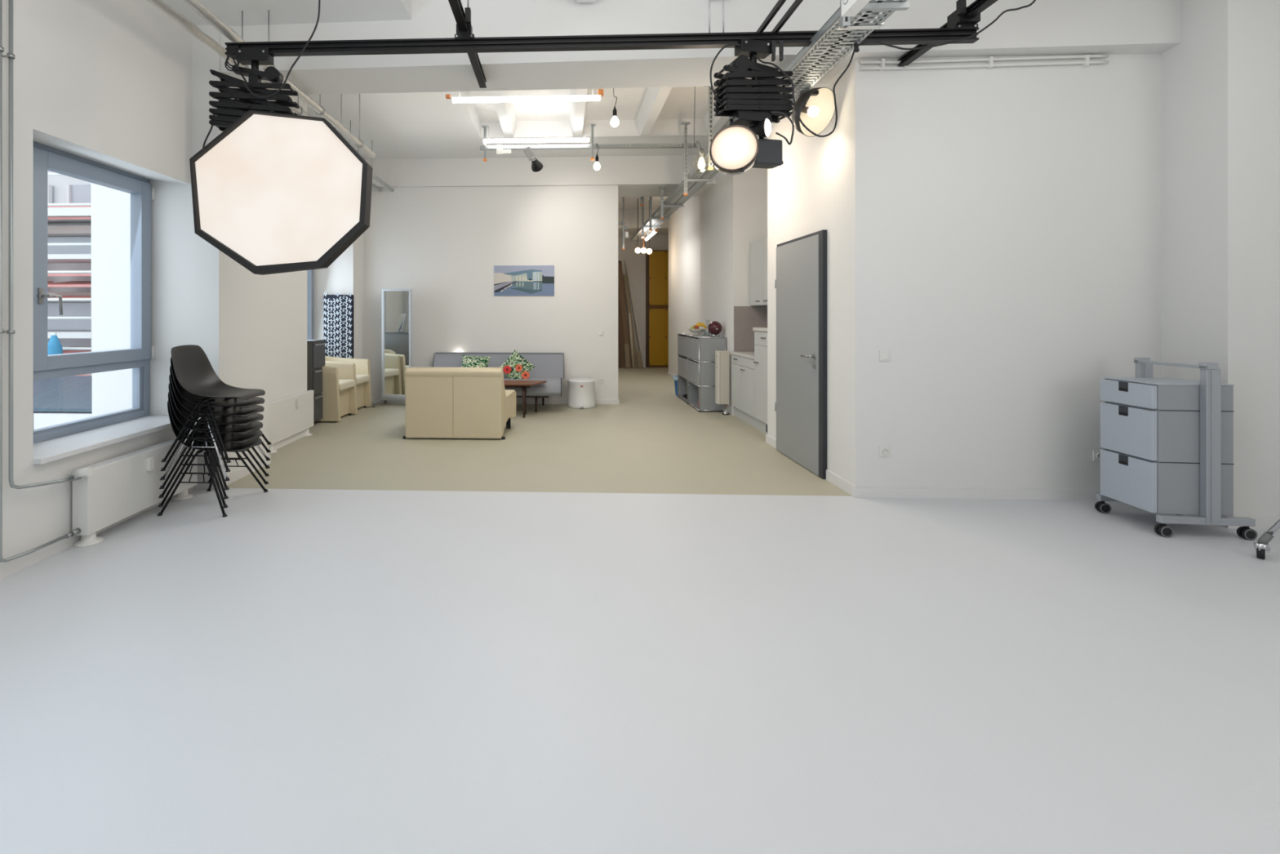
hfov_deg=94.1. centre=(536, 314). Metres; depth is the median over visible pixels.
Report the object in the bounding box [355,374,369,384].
seat cushion
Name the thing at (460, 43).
rail
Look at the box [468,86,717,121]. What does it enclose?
ceiling
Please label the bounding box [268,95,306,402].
wall niche
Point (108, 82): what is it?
wall
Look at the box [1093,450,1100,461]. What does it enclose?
power socket
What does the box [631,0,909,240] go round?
cable tray
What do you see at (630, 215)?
ceiling beam
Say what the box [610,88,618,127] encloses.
pendant bulb
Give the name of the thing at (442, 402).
settee
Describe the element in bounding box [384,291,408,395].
mirror glass
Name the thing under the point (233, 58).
cable
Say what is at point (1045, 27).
beam
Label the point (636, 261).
wall
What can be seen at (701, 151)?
socket
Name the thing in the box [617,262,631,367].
board
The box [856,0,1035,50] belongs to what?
cable
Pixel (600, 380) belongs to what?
power socket
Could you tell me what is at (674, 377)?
waste bin
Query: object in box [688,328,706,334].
fruit bowl
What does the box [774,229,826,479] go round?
door
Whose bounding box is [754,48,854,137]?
cable
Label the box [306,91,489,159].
ceiling
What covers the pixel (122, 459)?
grille
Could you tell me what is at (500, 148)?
channel
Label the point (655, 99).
beam
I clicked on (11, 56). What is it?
pipe
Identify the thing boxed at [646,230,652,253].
pendant bulb
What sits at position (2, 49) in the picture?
pipe
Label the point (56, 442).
window
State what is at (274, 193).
octagonal softbox
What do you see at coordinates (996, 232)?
wall
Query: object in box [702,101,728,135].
beam
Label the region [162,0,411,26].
ceiling
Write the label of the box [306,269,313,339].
window
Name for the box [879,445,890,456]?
power socket
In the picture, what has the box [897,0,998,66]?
rail
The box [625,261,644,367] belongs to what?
batten
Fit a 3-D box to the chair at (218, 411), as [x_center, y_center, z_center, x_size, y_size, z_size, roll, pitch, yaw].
[-2.366,0.750,4.373,0.546,0.800,0.601,0,0,2]
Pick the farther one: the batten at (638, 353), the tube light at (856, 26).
the batten at (638, 353)
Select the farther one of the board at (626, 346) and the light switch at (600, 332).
the board at (626, 346)
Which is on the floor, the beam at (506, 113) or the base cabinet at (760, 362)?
the base cabinet at (760, 362)
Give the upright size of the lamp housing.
0.283 m
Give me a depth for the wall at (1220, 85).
3.87 m
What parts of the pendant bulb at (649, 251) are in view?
bulb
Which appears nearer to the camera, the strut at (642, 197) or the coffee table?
the coffee table
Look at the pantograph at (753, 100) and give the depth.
3.82 m
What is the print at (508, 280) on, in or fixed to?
attached to the wall at (444, 245)
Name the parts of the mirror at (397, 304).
rail, frame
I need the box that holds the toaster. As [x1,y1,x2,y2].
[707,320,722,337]
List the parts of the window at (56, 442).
handle, sash, sill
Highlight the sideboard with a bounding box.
[677,333,726,412]
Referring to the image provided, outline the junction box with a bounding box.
[841,0,870,17]
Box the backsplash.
[733,306,767,351]
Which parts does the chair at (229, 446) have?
leg, leg, leg, leg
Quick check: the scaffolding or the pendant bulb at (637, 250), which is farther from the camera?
the pendant bulb at (637, 250)
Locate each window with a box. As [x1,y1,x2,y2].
[33,142,171,464]
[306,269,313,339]
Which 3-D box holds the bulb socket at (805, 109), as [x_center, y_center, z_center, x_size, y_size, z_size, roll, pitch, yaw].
[2.181,-1.666,4.769,0.050,0.084,0.102,0,0,-28]
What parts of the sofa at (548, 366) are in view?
backrest, seat, frame rail, leg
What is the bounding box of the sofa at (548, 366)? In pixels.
[432,351,564,412]
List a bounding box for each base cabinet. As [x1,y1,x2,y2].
[731,354,741,409]
[740,356,754,417]
[753,330,767,423]
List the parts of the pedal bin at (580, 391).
lid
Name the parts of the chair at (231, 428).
leg, leg, leg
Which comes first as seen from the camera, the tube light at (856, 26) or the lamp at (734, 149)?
the tube light at (856, 26)
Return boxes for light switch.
[598,330,603,335]
[879,351,890,360]
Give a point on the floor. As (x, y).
(291, 671)
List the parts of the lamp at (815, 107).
bulb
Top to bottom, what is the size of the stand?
1.900 m
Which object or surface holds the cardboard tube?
on the floor
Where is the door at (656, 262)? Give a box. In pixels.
[645,250,668,367]
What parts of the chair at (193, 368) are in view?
leg, leg, leg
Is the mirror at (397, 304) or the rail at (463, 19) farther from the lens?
the mirror at (397, 304)
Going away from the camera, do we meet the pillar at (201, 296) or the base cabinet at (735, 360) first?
the pillar at (201, 296)
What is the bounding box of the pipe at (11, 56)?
[2,0,73,488]
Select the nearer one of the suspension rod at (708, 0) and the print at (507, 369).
the suspension rod at (708, 0)
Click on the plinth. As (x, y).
(756, 423)
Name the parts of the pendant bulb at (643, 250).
bulb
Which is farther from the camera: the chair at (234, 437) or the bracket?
the chair at (234, 437)
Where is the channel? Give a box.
[480,124,697,161]
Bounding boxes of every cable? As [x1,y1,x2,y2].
[202,57,246,147]
[243,0,320,98]
[710,44,740,104]
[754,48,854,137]
[770,111,794,144]
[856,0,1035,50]
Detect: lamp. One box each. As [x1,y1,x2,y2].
[693,86,711,172]
[709,118,759,175]
[791,87,835,137]
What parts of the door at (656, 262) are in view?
edge post, panel, panel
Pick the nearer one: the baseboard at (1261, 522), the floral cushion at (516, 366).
the baseboard at (1261, 522)
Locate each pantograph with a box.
[208,48,299,131]
[713,38,792,126]
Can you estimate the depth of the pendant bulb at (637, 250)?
13.01 m
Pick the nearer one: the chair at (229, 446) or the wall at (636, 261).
the chair at (229, 446)
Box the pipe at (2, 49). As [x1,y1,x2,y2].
[0,0,67,562]
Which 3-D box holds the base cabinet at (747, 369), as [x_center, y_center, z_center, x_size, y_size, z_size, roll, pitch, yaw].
[2.945,0.900,7.418,0.620,0.710,0.528,0,0,2]
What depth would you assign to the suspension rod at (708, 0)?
4.05 m
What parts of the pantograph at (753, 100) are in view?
scissor arm, scissor arm, scissor arm, scissor arm, scissor arm, scissor arm, scissor arm, scissor arm, scissor arm, scissor arm, scissor arm, scissor arm, scissor arm, scissor arm, scissor arm, scissor arm, scissor arm, scissor arm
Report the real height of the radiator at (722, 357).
0.895 m
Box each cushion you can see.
[338,379,355,391]
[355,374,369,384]
[461,355,490,367]
[499,349,534,378]
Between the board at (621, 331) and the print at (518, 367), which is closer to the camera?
the print at (518, 367)
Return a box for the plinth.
[734,407,767,434]
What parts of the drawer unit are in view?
foot rail, drawer, drawer, drawer, post, panel, push handle, foot rail, post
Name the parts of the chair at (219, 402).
leg, leg, leg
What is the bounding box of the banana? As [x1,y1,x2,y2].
[697,324,706,328]
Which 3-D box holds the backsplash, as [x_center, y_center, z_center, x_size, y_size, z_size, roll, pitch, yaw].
[2.976,0.190,7.286,0.565,0.620,1.689,0,0,2]
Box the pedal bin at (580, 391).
[567,377,595,408]
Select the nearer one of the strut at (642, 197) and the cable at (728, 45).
the cable at (728, 45)
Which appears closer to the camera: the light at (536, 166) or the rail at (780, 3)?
the rail at (780, 3)
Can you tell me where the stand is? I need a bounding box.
[1253,519,1279,559]
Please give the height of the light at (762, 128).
0.119 m
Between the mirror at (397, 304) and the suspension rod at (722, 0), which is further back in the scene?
the mirror at (397, 304)
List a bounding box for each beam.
[221,0,1180,94]
[364,155,715,196]
[480,118,749,157]
[489,90,517,137]
[568,88,589,137]
[635,86,672,136]
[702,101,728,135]
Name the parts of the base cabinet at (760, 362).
drawer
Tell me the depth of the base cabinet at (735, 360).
7.88 m
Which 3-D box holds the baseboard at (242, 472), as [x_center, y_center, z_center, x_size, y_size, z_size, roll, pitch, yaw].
[-2.649,1.360,5.136,0.235,0.080,0.830,0,0,2]
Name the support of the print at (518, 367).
attached to the floral cushion at (516, 366)
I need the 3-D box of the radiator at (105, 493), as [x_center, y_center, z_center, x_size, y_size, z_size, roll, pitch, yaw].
[-2.729,1.156,4.040,0.168,0.488,1.156,0,0,2]
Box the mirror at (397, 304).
[372,288,412,407]
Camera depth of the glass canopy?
7.40 m
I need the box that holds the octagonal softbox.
[189,110,373,275]
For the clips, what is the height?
0.130 m
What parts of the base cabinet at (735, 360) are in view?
drawer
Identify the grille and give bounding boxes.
[83,437,178,468]
[268,390,311,403]
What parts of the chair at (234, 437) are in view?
leg, leg, leg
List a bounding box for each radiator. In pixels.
[65,437,197,547]
[268,390,313,453]
[715,350,728,414]
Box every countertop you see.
[730,351,754,359]
[752,327,767,331]
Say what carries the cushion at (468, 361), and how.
on the sofa at (548, 366)
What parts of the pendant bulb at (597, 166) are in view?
bulb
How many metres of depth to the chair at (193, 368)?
4.36 m
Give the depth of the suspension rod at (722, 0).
4.05 m
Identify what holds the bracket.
attached to the stand
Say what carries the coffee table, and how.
on the floor
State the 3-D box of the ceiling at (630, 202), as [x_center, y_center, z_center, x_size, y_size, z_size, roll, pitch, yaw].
[1.603,-2.700,13.119,6.300,0.200,6.050,0,0,2]
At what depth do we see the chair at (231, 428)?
4.20 m
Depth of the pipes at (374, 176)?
8.76 m
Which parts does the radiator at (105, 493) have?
thermostat knob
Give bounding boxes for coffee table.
[503,380,546,417]
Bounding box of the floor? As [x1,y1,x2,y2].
[0,366,1279,853]
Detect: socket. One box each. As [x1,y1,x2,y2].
[598,377,604,382]
[613,106,617,115]
[699,148,703,158]
[800,106,809,113]
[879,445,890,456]
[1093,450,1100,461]
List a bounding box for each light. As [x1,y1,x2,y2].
[445,88,603,103]
[482,124,590,143]
[523,146,542,172]
[644,224,657,240]
[749,118,771,137]
[835,22,884,30]
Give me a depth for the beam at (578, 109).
7.32 m
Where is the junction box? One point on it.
(849, 7)
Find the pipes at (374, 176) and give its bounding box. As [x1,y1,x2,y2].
[334,120,394,191]
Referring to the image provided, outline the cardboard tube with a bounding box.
[627,312,635,368]
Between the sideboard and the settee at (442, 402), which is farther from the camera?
the sideboard
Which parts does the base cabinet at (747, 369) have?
drawer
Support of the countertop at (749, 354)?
on the base cabinet at (747, 369)
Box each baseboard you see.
[0,486,192,579]
[192,454,271,488]
[273,430,305,449]
[371,398,619,404]
[624,363,674,377]
[765,434,856,497]
[1227,515,1279,528]
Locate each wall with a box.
[0,0,192,563]
[92,182,132,416]
[364,185,617,399]
[617,235,668,366]
[668,136,767,415]
[767,53,1161,500]
[1161,0,1279,527]
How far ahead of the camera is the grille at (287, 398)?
6.39 m
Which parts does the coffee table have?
leg, leg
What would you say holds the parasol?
on the courtyard
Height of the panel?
1.744 m
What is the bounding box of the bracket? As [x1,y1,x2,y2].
[1257,532,1274,543]
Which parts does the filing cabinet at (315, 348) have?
plate, drawer, drawer, drawer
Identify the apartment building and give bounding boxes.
[47,170,91,375]
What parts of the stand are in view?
leg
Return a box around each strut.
[617,196,628,249]
[640,196,643,205]
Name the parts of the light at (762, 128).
bulb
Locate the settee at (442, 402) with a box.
[402,367,516,439]
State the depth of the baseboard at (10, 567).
3.36 m
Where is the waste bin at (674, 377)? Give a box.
[672,375,679,395]
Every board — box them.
[617,260,620,367]
[617,261,624,367]
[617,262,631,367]
[622,274,638,367]
[624,343,630,368]
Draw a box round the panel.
[323,292,354,358]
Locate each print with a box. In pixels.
[493,265,554,295]
[502,364,511,373]
[515,364,523,371]
[520,370,530,378]
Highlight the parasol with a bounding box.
[47,332,62,355]
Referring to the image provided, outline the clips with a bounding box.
[771,40,783,62]
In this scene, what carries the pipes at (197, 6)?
hanging from the ceiling at (255, 12)
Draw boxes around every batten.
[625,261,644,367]
[636,350,642,368]
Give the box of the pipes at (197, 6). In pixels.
[146,0,375,158]
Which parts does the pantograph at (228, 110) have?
scissor arm, scissor arm, scissor arm, scissor arm, scissor arm, scissor arm, scissor arm, scissor arm, scissor arm, scissor arm, scissor arm, scissor arm, scissor arm, scissor arm, scissor arm, scissor arm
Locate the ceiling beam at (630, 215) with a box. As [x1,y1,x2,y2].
[617,209,668,235]
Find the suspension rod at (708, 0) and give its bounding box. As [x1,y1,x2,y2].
[708,0,710,32]
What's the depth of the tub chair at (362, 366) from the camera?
8.86 m
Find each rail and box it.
[224,23,978,71]
[448,0,486,88]
[756,0,786,33]
[771,0,803,32]
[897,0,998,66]
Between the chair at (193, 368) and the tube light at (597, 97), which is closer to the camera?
the chair at (193, 368)
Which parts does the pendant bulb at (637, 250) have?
cord, bulb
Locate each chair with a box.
[157,391,268,507]
[157,400,268,516]
[158,382,269,498]
[159,374,270,489]
[160,344,271,462]
[160,356,271,471]
[160,366,270,480]
[317,360,357,422]
[324,355,371,408]
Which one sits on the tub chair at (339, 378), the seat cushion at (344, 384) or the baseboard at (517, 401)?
the seat cushion at (344, 384)
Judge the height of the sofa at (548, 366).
0.819 m
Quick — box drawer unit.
[1094,357,1257,540]
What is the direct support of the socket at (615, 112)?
attached to the pendant bulb at (614, 122)
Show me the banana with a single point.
(699, 325)
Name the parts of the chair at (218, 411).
leg, leg, leg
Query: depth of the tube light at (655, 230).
11.58 m
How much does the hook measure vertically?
0.141 m
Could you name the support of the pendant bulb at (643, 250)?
hanging from the ceiling at (630, 202)
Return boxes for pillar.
[150,24,268,478]
[313,232,364,359]
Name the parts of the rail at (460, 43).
cable coil, clamp plate, clamp plate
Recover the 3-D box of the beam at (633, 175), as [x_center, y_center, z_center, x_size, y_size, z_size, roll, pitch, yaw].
[-0.323,-2.465,9.687,6.440,0.870,0.970,0,0,2]
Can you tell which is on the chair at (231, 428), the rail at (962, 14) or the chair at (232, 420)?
the chair at (232, 420)
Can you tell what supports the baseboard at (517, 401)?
attached to the wall at (444, 245)
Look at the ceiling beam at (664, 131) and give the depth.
8.19 m
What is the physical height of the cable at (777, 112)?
0.222 m
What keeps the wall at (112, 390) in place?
on the courtyard
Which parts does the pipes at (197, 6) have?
hanger rod, hanger rod, hanger rod, hanger rod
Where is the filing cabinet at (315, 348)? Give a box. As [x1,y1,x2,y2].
[306,339,325,422]
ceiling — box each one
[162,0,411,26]
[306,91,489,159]
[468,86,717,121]
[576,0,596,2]
[617,196,667,209]
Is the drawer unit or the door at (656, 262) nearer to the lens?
the drawer unit
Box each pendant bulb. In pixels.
[593,143,600,169]
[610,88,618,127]
[635,198,640,253]
[640,238,646,253]
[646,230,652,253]
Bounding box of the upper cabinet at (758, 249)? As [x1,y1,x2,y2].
[750,236,767,306]
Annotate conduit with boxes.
[859,54,1108,71]
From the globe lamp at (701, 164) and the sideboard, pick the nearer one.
the globe lamp at (701, 164)
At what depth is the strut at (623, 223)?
12.50 m
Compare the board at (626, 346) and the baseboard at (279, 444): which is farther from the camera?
the board at (626, 346)
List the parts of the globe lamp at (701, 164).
cord, filament bulb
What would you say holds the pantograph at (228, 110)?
hanging from the rail at (460, 43)
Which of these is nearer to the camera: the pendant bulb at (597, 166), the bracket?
the bracket
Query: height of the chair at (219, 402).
0.800 m
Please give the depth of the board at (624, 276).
15.64 m
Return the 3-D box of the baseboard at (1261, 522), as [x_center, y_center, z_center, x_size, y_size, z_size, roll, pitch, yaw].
[5.150,1.363,3.822,1.230,0.075,0.017,0,0,4]
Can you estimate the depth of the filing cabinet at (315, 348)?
7.42 m
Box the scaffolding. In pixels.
[47,173,92,375]
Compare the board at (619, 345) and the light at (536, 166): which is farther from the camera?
the board at (619, 345)
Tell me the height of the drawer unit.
1.100 m
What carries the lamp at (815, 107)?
attached to the cable tray
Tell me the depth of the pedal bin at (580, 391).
8.78 m
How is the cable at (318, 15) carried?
hanging from the ceiling at (255, 12)
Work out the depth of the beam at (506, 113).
7.39 m
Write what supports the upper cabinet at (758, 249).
attached to the wall at (710, 237)
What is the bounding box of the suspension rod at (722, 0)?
[722,0,724,32]
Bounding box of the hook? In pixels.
[852,33,859,52]
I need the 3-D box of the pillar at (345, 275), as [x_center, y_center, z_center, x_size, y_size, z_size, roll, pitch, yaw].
[-3.236,-0.750,9.319,0.950,4.300,0.450,0,0,2]
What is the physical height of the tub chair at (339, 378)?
0.783 m
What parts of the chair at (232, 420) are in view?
leg, leg, leg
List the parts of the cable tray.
support arm, support arm, support arm, support arm, support arm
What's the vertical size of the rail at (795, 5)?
0.032 m
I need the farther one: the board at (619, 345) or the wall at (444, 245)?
the board at (619, 345)
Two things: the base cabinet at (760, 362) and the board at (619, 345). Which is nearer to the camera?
the base cabinet at (760, 362)
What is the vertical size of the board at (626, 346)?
0.627 m
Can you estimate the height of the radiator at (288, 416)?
0.514 m
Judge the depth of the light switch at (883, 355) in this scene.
4.50 m
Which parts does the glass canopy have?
sloped glass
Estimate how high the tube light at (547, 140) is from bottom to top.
0.228 m
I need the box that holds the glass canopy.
[33,375,92,429]
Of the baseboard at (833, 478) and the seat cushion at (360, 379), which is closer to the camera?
the baseboard at (833, 478)
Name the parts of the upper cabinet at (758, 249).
door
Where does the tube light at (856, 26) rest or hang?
on the cable tray
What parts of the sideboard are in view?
flap door, flap door, panel, panel, panel, flap door, flap door, shelf panel, panel, shelf panel, panel, panel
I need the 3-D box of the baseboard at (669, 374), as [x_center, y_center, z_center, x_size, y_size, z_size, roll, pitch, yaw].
[0.818,1.360,13.077,4.435,0.080,5.800,0,0,2]
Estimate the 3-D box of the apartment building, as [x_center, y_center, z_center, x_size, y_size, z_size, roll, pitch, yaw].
[-7.936,-3.100,12.294,9.110,11.000,4.500,0,0,2]
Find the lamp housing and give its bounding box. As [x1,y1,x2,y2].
[751,135,782,168]

